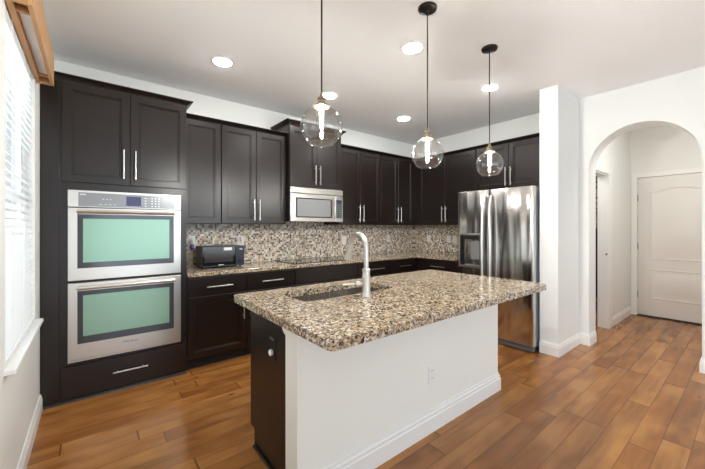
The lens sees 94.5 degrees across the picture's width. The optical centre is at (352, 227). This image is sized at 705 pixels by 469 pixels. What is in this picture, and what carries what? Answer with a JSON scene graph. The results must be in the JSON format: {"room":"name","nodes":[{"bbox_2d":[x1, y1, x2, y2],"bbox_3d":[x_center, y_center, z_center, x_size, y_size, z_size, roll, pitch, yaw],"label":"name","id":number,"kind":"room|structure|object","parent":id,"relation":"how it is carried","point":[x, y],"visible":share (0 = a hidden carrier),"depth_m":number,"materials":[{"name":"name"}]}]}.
{"room":"kitchen","nodes":[
{"label":"kitchen","id":0,"kind":"room"},
{"bbox_2d":[0,0,39,468],"bbox_3d":[-0.238,-0.069,-0.273,0.120,2.809,7.871,0,0,-39],"label":"wall","id":1,"kind":"structure","parent":0,"point":[19,392],"depth_m":1.74,"materials":[{"name":"white paint"}]},
{"bbox_2d":[3,65,43,376],"bbox_3d":[-1.852,-0.194,1.792,0.140,1.680,1.038,0,0,-39],"label":"window","id":2,"kind":"structure","parent":1,"relation":"in","point":[13,366],"depth_m":1.93,"materials":[{"name":"white plastic"}]},
{"bbox_2d":[5,2,34,365],"bbox_3d":[-1.843,-0.209,1.792,0.055,1.646,0.946,0,0,-39],"label":"window blind","id":3,"kind":"object","parent":2,"relation":"attached to","point":[18,310],"visible":0.85,"depth_m":1.75,"materials":[{"name":"white plastic"}]},
{"bbox_2d":[5,0,53,85],"bbox_3d":[-1.792,-1.090,1.838,0.090,0.208,1.066,0,0,-39],"label":"valance box","id":4,"kind":"object","parent":1,"relation":"attached to","point":[28,16],"visible":1,"depth_m":1.75,"materials":[{"name":"brown wood"}]},
{"bbox_2d":[17,394,42,468],"bbox_3d":[-0.002,1.278,-0.460,0.016,0.115,7.285,0,0,-39],"label":"baseboard","id":5,"kind":"structure","parent":1,"relation":"attached to","point":[27,448],"depth_m":1.95,"materials":[{"name":"white"}]},
{"bbox_2d":[54,60,413,260],"bbox_3d":[-0.828,-0.069,4.372,5.063,2.809,0.120,0,0,-39],"label":"wall","id":6,"kind":"structure","parent":0,"point":[202,105],"depth_m":3.79,"materials":[{"name":"white paint"}]},
{"bbox_2d":[187,113,222,223],"bbox_3d":[-1.613,-0.573,3.410,0.374,1.074,0.394,0,0,-39],"label":"upper cabinet","id":7,"kind":"object","parent":6,"relation":"attached to","point":[203,133],"visible":0.72,"depth_m":3.31,"materials":[{"name":"brown wood"}]},
{"bbox_2d":[221,120,287,223],"bbox_3d":[-1.173,-0.573,3.761,0.745,1.074,0.394,0,0,-39],"label":"upper cabinet","id":8,"kind":"object","parent":6,"relation":"attached to","point":[253,159],"visible":0.94,"depth_m":3.61,"materials":[{"name":"brown wood"}]},
{"bbox_2d":[187,222,413,265],"bbox_3d":[-0.394,0.169,4.636,3.810,0.505,0.008,0,0,-39],"label":"backsplash","id":9,"kind":"structure","parent":6,"relation":"attached to","point":[290,240],"depth_m":4.34,"materials":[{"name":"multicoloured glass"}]},
{"bbox_2d":[188,236,194,246],"bbox_3d":[-1.748,0.151,3.542,0.072,0.116,0.008,0,0,-39],"label":"wall outlet","id":10,"kind":"object","parent":9,"relation":"attached to","point":[189,237],"visible":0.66,"depth_m":3.53,"materials":[{"name":"white plastic"}]},
{"bbox_2d":[190,239,194,248],"bbox_3d":[-1.727,0.181,3.516,0.054,0.114,0.054,0,0,-39],"label":"air freshener","id":11,"kind":"object","parent":10,"relation":"attached to","point":[192,241],"visible":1,"depth_m":3.50,"materials":[{"name":"white plastic"}]},
{"bbox_2d":[238,236,243,245],"bbox_3d":[-1.329,0.161,3.877,0.072,0.116,0.008,0,0,-39],"label":"wall outlet","id":12,"kind":"object","parent":9,"relation":"attached to","point":[239,242],"visible":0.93,"depth_m":3.87,"materials":[{"name":"white plastic"}]},
{"bbox_2d":[270,118,346,190],"bbox_3d":[-0.559,-0.872,4.201,0.853,0.775,0.475,0,0,-39],"label":"upper cabinet","id":13,"kind":"object","parent":6,"relation":"attached to","point":[316,164],"visible":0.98,"depth_m":4.01,"materials":[{"name":"brown wood"}]},
{"bbox_2d":[286,186,342,221],"bbox_3d":[-0.549,-0.275,4.186,0.762,0.414,0.495,0,0,-39],"label":"microwave","id":14,"kind":"object","parent":13,"relation":"attached to","point":[303,204],"visible":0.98,"depth_m":3.99,"materials":[{"name":"silver metal"}]},
{"bbox_2d":[324,144,382,224],"bbox_3d":[0.019,-0.573,4.715,0.782,1.074,0.394,0,0,-39],"label":"upper cabinet","id":15,"kind":"object","parent":6,"relation":"attached to","point":[360,167],"visible":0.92,"depth_m":4.59,"materials":[{"name":"brown wood"}]},
{"bbox_2d":[380,152,418,224],"bbox_3d":[0.653,-0.573,5.222,0.835,1.074,0.394,0,0,-39],"label":"upper cabinet","id":16,"kind":"object","parent":6,"relation":"attached to","point":[399,176],"visible":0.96,"depth_m":5.09,"materials":[{"name":"brown wood"}]},
{"bbox_2d":[27,298,704,468],"bbox_3d":[3.380,1.396,2.621,9.447,0.120,8.171,0,0,-39],"label":"floor","id":17,"kind":"structure","parent":0,"point":[634,397],"depth_m":2.28,"materials":[{"name":"brown wood"}]},
{"bbox_2d":[40,71,192,409],"bbox_3d":[-2.049,0.092,2.908,1.023,2.487,0.637,0,0,-39],"label":"tall cabinet","id":18,"kind":"object","parent":17,"relation":"on","point":[95,135],"visible":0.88,"depth_m":2.57,"materials":[{"name":"brown wood"}]},
{"bbox_2d":[68,189,180,363],"bbox_3d":[-2.003,0.373,2.893,0.770,1.319,0.560,0,0,-39],"label":"double wall oven","id":19,"kind":"object","parent":18,"relation":"in","point":[124,249],"visible":1,"depth_m":2.67,"materials":[{"name":"silver metal"}]},
{"bbox_2d":[187,273,245,368],"bbox_3d":[-1.468,0.900,3.371,0.551,0.872,0.635,0,0,-39],"label":"base cabinet","id":20,"kind":"object","parent":17,"relation":"on","point":[216,324],"visible":0.84,"depth_m":3.15,"materials":[{"name":"brown wood"}]},
{"bbox_2d":[244,268,294,354],"bbox_3d":[-1.037,0.900,3.716,0.548,0.872,0.635,0,0,-39],"label":"base cabinet","id":21,"kind":"object","parent":17,"relation":"on","point":[284,278],"visible":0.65,"depth_m":3.44,"materials":[{"name":"brown wood"}]},
{"bbox_2d":[294,263,356,286],"bbox_3d":[-0.465,0.900,4.174,0.911,0.872,0.635,0,0,-39],"label":"base cabinet","id":22,"kind":"object","parent":17,"relation":"on","point":[329,273],"visible":0.29,"depth_m":3.93,"materials":[{"name":"brown wood"}]},
{"bbox_2d":[357,260,389,278],"bbox_3d":[0.126,0.900,4.647,0.597,0.872,0.635,0,0,-39],"label":"base cabinet","id":23,"kind":"object","parent":17,"relation":"on","point":[377,268],"visible":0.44,"depth_m":4.45,"materials":[{"name":"brown wood"}]},
{"bbox_2d":[251,304,500,468],"bbox_3d":[0.265,0.897,2.367,1.888,0.878,0.703,0,0,-39],"label":"kitchen island","id":24,"kind":"object","parent":17,"relation":"on","point":[360,406],"visible":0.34,"depth_m":1.85,"materials":[{"name":"white paint"}]},
{"bbox_2d":[269,336,275,360],"bbox_3d":[-0.439,0.661,1.781,0.010,0.120,0.072,0,0,-39],"label":"island outlet","id":25,"kind":"object","parent":24,"relation":"attached to","point":[272,341],"visible":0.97,"depth_m":1.77,"materials":[{"name":"black plastic"}]},
{"bbox_2d":[234,270,545,350],"bbox_3d":[0.346,0.436,2.202,1.936,0.040,1.063,0,0,-39],"label":"island countertop","id":26,"kind":"structure","parent":24,"relation":"on","point":[402,302],"depth_m":1.80,"materials":[{"name":"beige stone"}]},
{"bbox_2d":[292,287,378,300],"bbox_3d":[-0.084,0.554,2.161,0.756,0.194,0.366,0,0,-39],"label":"sink","id":27,"kind":"object","parent":26,"relation":"in","point":[325,295],"visible":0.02,"depth_m":2.32,"materials":[{"name":"silver metal"}]},
{"bbox_2d":[343,232,371,296],"bbox_3d":[0.029,0.223,2.044,0.175,0.387,0.203,0,0,0],"label":"faucet","id":28,"kind":"object","parent":26,"relation":"on","point":[366,278],"visible":1,"depth_m":1.96,"materials":[{"name":"silver metal"}]},
{"bbox_2d":[428,364,435,383],"bbox_3d":[0.522,0.964,2.140,0.072,0.116,0.008,0,0,-39],"label":"wall outlet","id":29,"kind":"object","parent":24,"relation":"attached to","point":[431,369],"visible":1,"depth_m":2.14,"materials":[{"name":"white plastic"}]},
{"bbox_2d":[389,258,415,273],"bbox_3d":[0.589,0.900,5.017,0.583,0.872,0.635,0,0,-39],"label":"base cabinet","id":30,"kind":"object","parent":17,"relation":"on","point":[397,266],"visible":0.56,"depth_m":4.77,"materials":[{"name":"brown wood"}]},
{"bbox_2d":[416,258,457,272],"bbox_3d":[1.284,0.900,5.053,0.664,0.872,1.447,0,0,-39],"label":"base cabinet","id":31,"kind":"object","parent":17,"relation":"on","point":[421,263],"visible":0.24,"depth_m":4.68,"materials":[{"name":"brown wood"}]},
{"bbox_2d":[187,251,457,277],"bbox_3d":[0.061,0.442,4.066,3.811,0.040,1.463,0,0,-39],"label":"countertop","id":32,"kind":"structure","parent":31,"relation":"on","point":[192,271],"depth_m":3.81,"materials":[{"name":"beige stone"}]},
{"bbox_2d":[196,245,243,268],"bbox_3d":[-1.416,0.310,3.495,0.428,0.224,0.273,0,0,-39],"label":"countertop microwave","id":33,"kind":"object","parent":32,"relation":"on","point":[209,255],"visible":1,"depth_m":3.39,"materials":[{"name":"black plastic"}]},
{"bbox_2d":[275,257,344,263],"bbox_3d":[-0.512,0.418,4.162,0.800,0.007,0.490,0,0,-39],"label":"cooktop","id":34,"kind":"object","parent":32,"relation":"in","point":[316,259],"visible":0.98,"depth_m":4.07,"materials":[{"name":"black glass"}]},
{"bbox_2d":[458,186,539,351],"bbox_3d":[1.882,0.448,3.984,0.882,1.775,0.902,0,0,-39],"label":"refrigerator","id":35,"kind":"object","parent":17,"relation":"on","point":[499,229],"visible":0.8,"depth_m":3.63,"materials":[{"name":"grey metal"}]},
{"bbox_2d":[540,85,578,343],"bbox_3d":[2.402,-0.069,3.699,0.867,2.809,0.176,0,0,-39],"label":"wall pier","id":36,"kind":"object","parent":17,"relation":"on","point":[559,109],"visible":0.79,"depth_m":3.46,"materials":[{"name":"white paint"}]},
{"bbox_2d":[539,330,596,357],"bbox_3d":[2.450,1.271,3.582,0.908,0.130,0.187,0,0,-23],"label":"baseboard","id":37,"kind":"object","parent":36,"relation":"attached to","point":[557,350],"visible":1,"depth_m":3.48,"materials":[{"name":"white wood"}]},
{"bbox_2d":[596,227,597,297],"bbox_3d":[4.777,0.668,6.351,0.595,1.335,1.230,0,0,-39],"label":"pantry cabinet","id":38,"kind":"object","parent":17,"relation":"on","point":[596,227],"visible":0.11,"depth_m":6.12,"materials":[{"name":"brown wood"}]},
{"bbox_2d":[42,0,704,144],"bbox_3d":[3.380,-1.523,2.621,9.447,0.100,8.171,0,0,-39],"label":"ceiling","id":39,"kind":"structure","parent":0,"point":[587,48],"depth_m":2.72,"materials":[{"name":"white paint"}]},
{"bbox_2d":[210,55,233,66],"bbox_3d":[-1.152,-1.463,2.888,0.196,0.020,0.196,0,0,-39],"label":"recessed light","id":40,"kind":"object","parent":39,"relation":"in","point":[223,61],"visible":1,"depth_m":2.86,"materials":[{"name":"white"}]},
{"bbox_2d":[300,0,342,144],"bbox_3d":[-0.157,-0.947,1.652,0.212,1.051,0.212,0,0,-39],"label":"pendant light","id":41,"kind":"object","parent":39,"relation":"hanging from","point":[321,104],"visible":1,"depth_m":1.65,"materials":[{"name":"clear glass"}]},
{"bbox_2d":[314,92,329,131],"bbox_3d":[-0.157,-0.584,1.652,0.084,0.200,0.084,0,0,-39],"label":"bulb","id":42,"kind":"object","parent":41,"relation":"attached to","point":[321,104],"depth_m":1.64,"materials":[{"name":"white glass"}]},
{"bbox_2d":[323,91,337,98],"bbox_3d":[-0.256,-1.463,3.624,0.196,0.020,0.196,0,0,-39],"label":"recessed light","id":43,"kind":"object","parent":39,"relation":"in","point":[328,94],"visible":0.78,"depth_m":3.59,"materials":[{"name":"white plastic"}]},
{"bbox_2d":[396,116,410,120],"bbox_3d":[0.689,-1.463,4.393,0.196,0.020,0.196,0,0,-39],"label":"recessed light","id":44,"kind":"object","parent":39,"relation":"in","point":[400,118],"visible":1,"depth_m":4.36,"materials":[{"name":"white plastic"}]},
{"bbox_2d":[400,40,424,53],"bbox_3d":[0.491,-1.463,2.663,0.196,0.020,0.196,0,0,-39],"label":"recessed light","id":45,"kind":"object","parent":39,"relation":"in","point":[413,46],"visible":1,"depth_m":2.64,"materials":[{"name":"white plastic"}]},
{"bbox_2d":[411,1,443,166],"bbox_3d":[0.502,-0.937,2.185,0.212,1.070,0.212,0,0,-39],"label":"pendant light","id":46,"kind":"object","parent":39,"relation":"hanging from","point":[427,8],"visible":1,"depth_m":2.18,"materials":[{"name":"clear glass"}]},
{"bbox_2d":[421,128,433,156],"bbox_3d":[0.502,-0.565,2.185,0.084,0.200,0.084,0,0,-39],"label":"bulb","id":47,"kind":"object","parent":46,"relation":"attached to","point":[427,137],"depth_m":2.17,"materials":[{"name":"white glass"}]},
{"bbox_2d":[476,44,503,175],"bbox_3d":[1.125,-0.950,2.678,0.212,1.044,0.212,0,0,-39],"label":"pendant light","id":48,"kind":"object","parent":39,"relation":"hanging from","point":[490,48],"visible":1,"depth_m":2.67,"materials":[{"name":"clear glass"}]},
{"bbox_2d":[484,143,494,167],"bbox_3d":[1.125,-0.591,2.678,0.084,0.200,0.084,0,0,-39],"label":"bulb","id":49,"kind":"object","parent":48,"relation":"attached to","point":[489,150],"depth_m":2.67,"materials":[{"name":"white glass"}]},
{"bbox_2d":[480,83,499,91],"bbox_3d":[1.444,-1.463,3.423,0.196,0.020,0.196,0,0,-39],"label":"recessed light","id":50,"kind":"object","parent":39,"relation":"in","point":[493,86],"visible":0.94,"depth_m":3.39,"materials":[{"name":"white"}]},
{"bbox_2d":[414,113,539,252],"bbox_3d":[1.887,-0.069,4.934,0.120,2.809,2.395,0,0,-39],"label":"wall","id":51,"kind":"structure","parent":0,"point":[527,125],"depth_m":4.80,"materials":[{"name":"white paint"}]},
{"bbox_2d":[414,225,457,253],"bbox_3d":[1.549,0.193,5.252,0.008,0.456,1.456,0,0,-39],"label":"backsplash","id":52,"kind":"structure","parent":51,"relation":"attached to","point":[438,234],"depth_m":5.45,"materials":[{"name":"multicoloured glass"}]},
{"bbox_2d":[447,235,450,242],"bbox_3d":[1.548,0.189,5.240,0.008,0.116,0.072,0,0,-39],"label":"wall outlet","id":53,"kind":"object","parent":52,"relation":"attached to","point":[448,236],"visible":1,"depth_m":5.23,"materials":[{"name":"white plastic"}]},
{"bbox_2d":[452,236,456,242],"bbox_3d":[1.613,0.189,5.158,0.008,0.116,0.072,0,0,-39],"label":"wall outlet","id":54,"kind":"object","parent":52,"relation":"attached to","point":[454,238],"visible":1,"depth_m":5.15,"materials":[{"name":"white plastic"}]},
{"bbox_2d":[417,147,476,224],"bbox_3d":[1.503,-0.573,4.996,0.394,1.074,1.020,0,0,-39],"label":"upper cabinet","id":55,"kind":"object","parent":51,"relation":"attached to","point":[440,186],"visible":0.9,"depth_m":4.90,"materials":[{"name":"brown wood"}]},
{"bbox_2d":[474,133,539,190],"bbox_3d":[2.126,-0.805,4.217,0.394,0.611,0.969,0,0,-39],"label":"upper cabinet","id":56,"kind":"object","parent":51,"relation":"attached to","point":[520,155],"visible":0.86,"depth_m":4.12,"materials":[{"name":"brown wood"}]},
{"bbox_2d":[596,176,597,226],"bbox_3d":[5.053,-0.069,6.569,0.100,2.809,1.255,0,0,-39],"label":"wall","id":57,"kind":"structure","parent":0,"point":[596,176],"depth_m":6.62,"materials":[{"name":"white paint"}]},
{"bbox_2d":[596,131,629,316],"bbox_3d":[3.570,-0.069,4.518,1.980,2.809,0.095,0,0,-39],"label":"wall","id":58,"kind":"structure","parent":0,"point":[615,157],"depth_m":4.68,"materials":[{"name":"white paint"}]},
{"bbox_2d":[596,165,611,328],"bbox_3d":[3.129,0.286,4.165,0.810,2.100,0.126,0,0,-39],"label":"door","id":59,"kind":"structure","parent":58,"relation":"attached to","point":[604,176],"depth_m":4.31,"materials":[{"name":"white wood"}]},
{"bbox_2d":[612,306,630,326],"bbox_3d":[3.893,1.276,4.705,1.039,0.120,0.016,0,0,-39],"label":"baseboard","id":60,"kind":"structure","parent":58,"relation":"attached to","point":[619,317],"depth_m":4.65,"materials":[{"name":"white wood"}]},
{"bbox_2d":[579,66,704,358],"bbox_3d":[4.357,-0.069,1.758,0.239,2.809,5.300,0,0,-39],"label":"wall","id":61,"kind":"structure","parent":0,"point":[677,100],"depth_m":3.52,"materials":[{"name":"white paint"}]},
{"bbox_2d":[699,357,704,373],"bbox_3d":[4.641,1.271,1.375,0.235,0.130,4.348,0,0,-39],"label":"baseboard","id":62,"kind":"structure","parent":61,"relation":"attached to","point":[702,361],"depth_m":2.99,"materials":[{"name":"white"}]},
{"bbox_2d":[630,126,701,313],"bbox_3d":[4.825,-0.069,4.469,0.120,2.809,1.550,0,0,-39],"label":"wall","id":63,"kind":"structure","parent":0,"point":[663,148],"depth_m":4.77,"materials":[{"name":"white paint"}]},
{"bbox_2d":[631,167,701,314],"bbox_3d":[4.625,0.258,4.610,0.015,2.155,1.050,0,0,-39],"label":"trim","id":64,"kind":"structure","parent":63,"relation":"attached to","point":[634,177],"depth_m":4.98,"materials":[{"name":"white wood"}]},
{"bbox_2d":[637,173,701,325],"bbox_3d":[4.638,0.295,4.623,0.080,2.081,0.915,0,0,-39],"label":"door","id":65,"kind":"structure","parent":63,"relation":"in","point":[669,245],"depth_m":4.68,"materials":[{"name":"white paint"}]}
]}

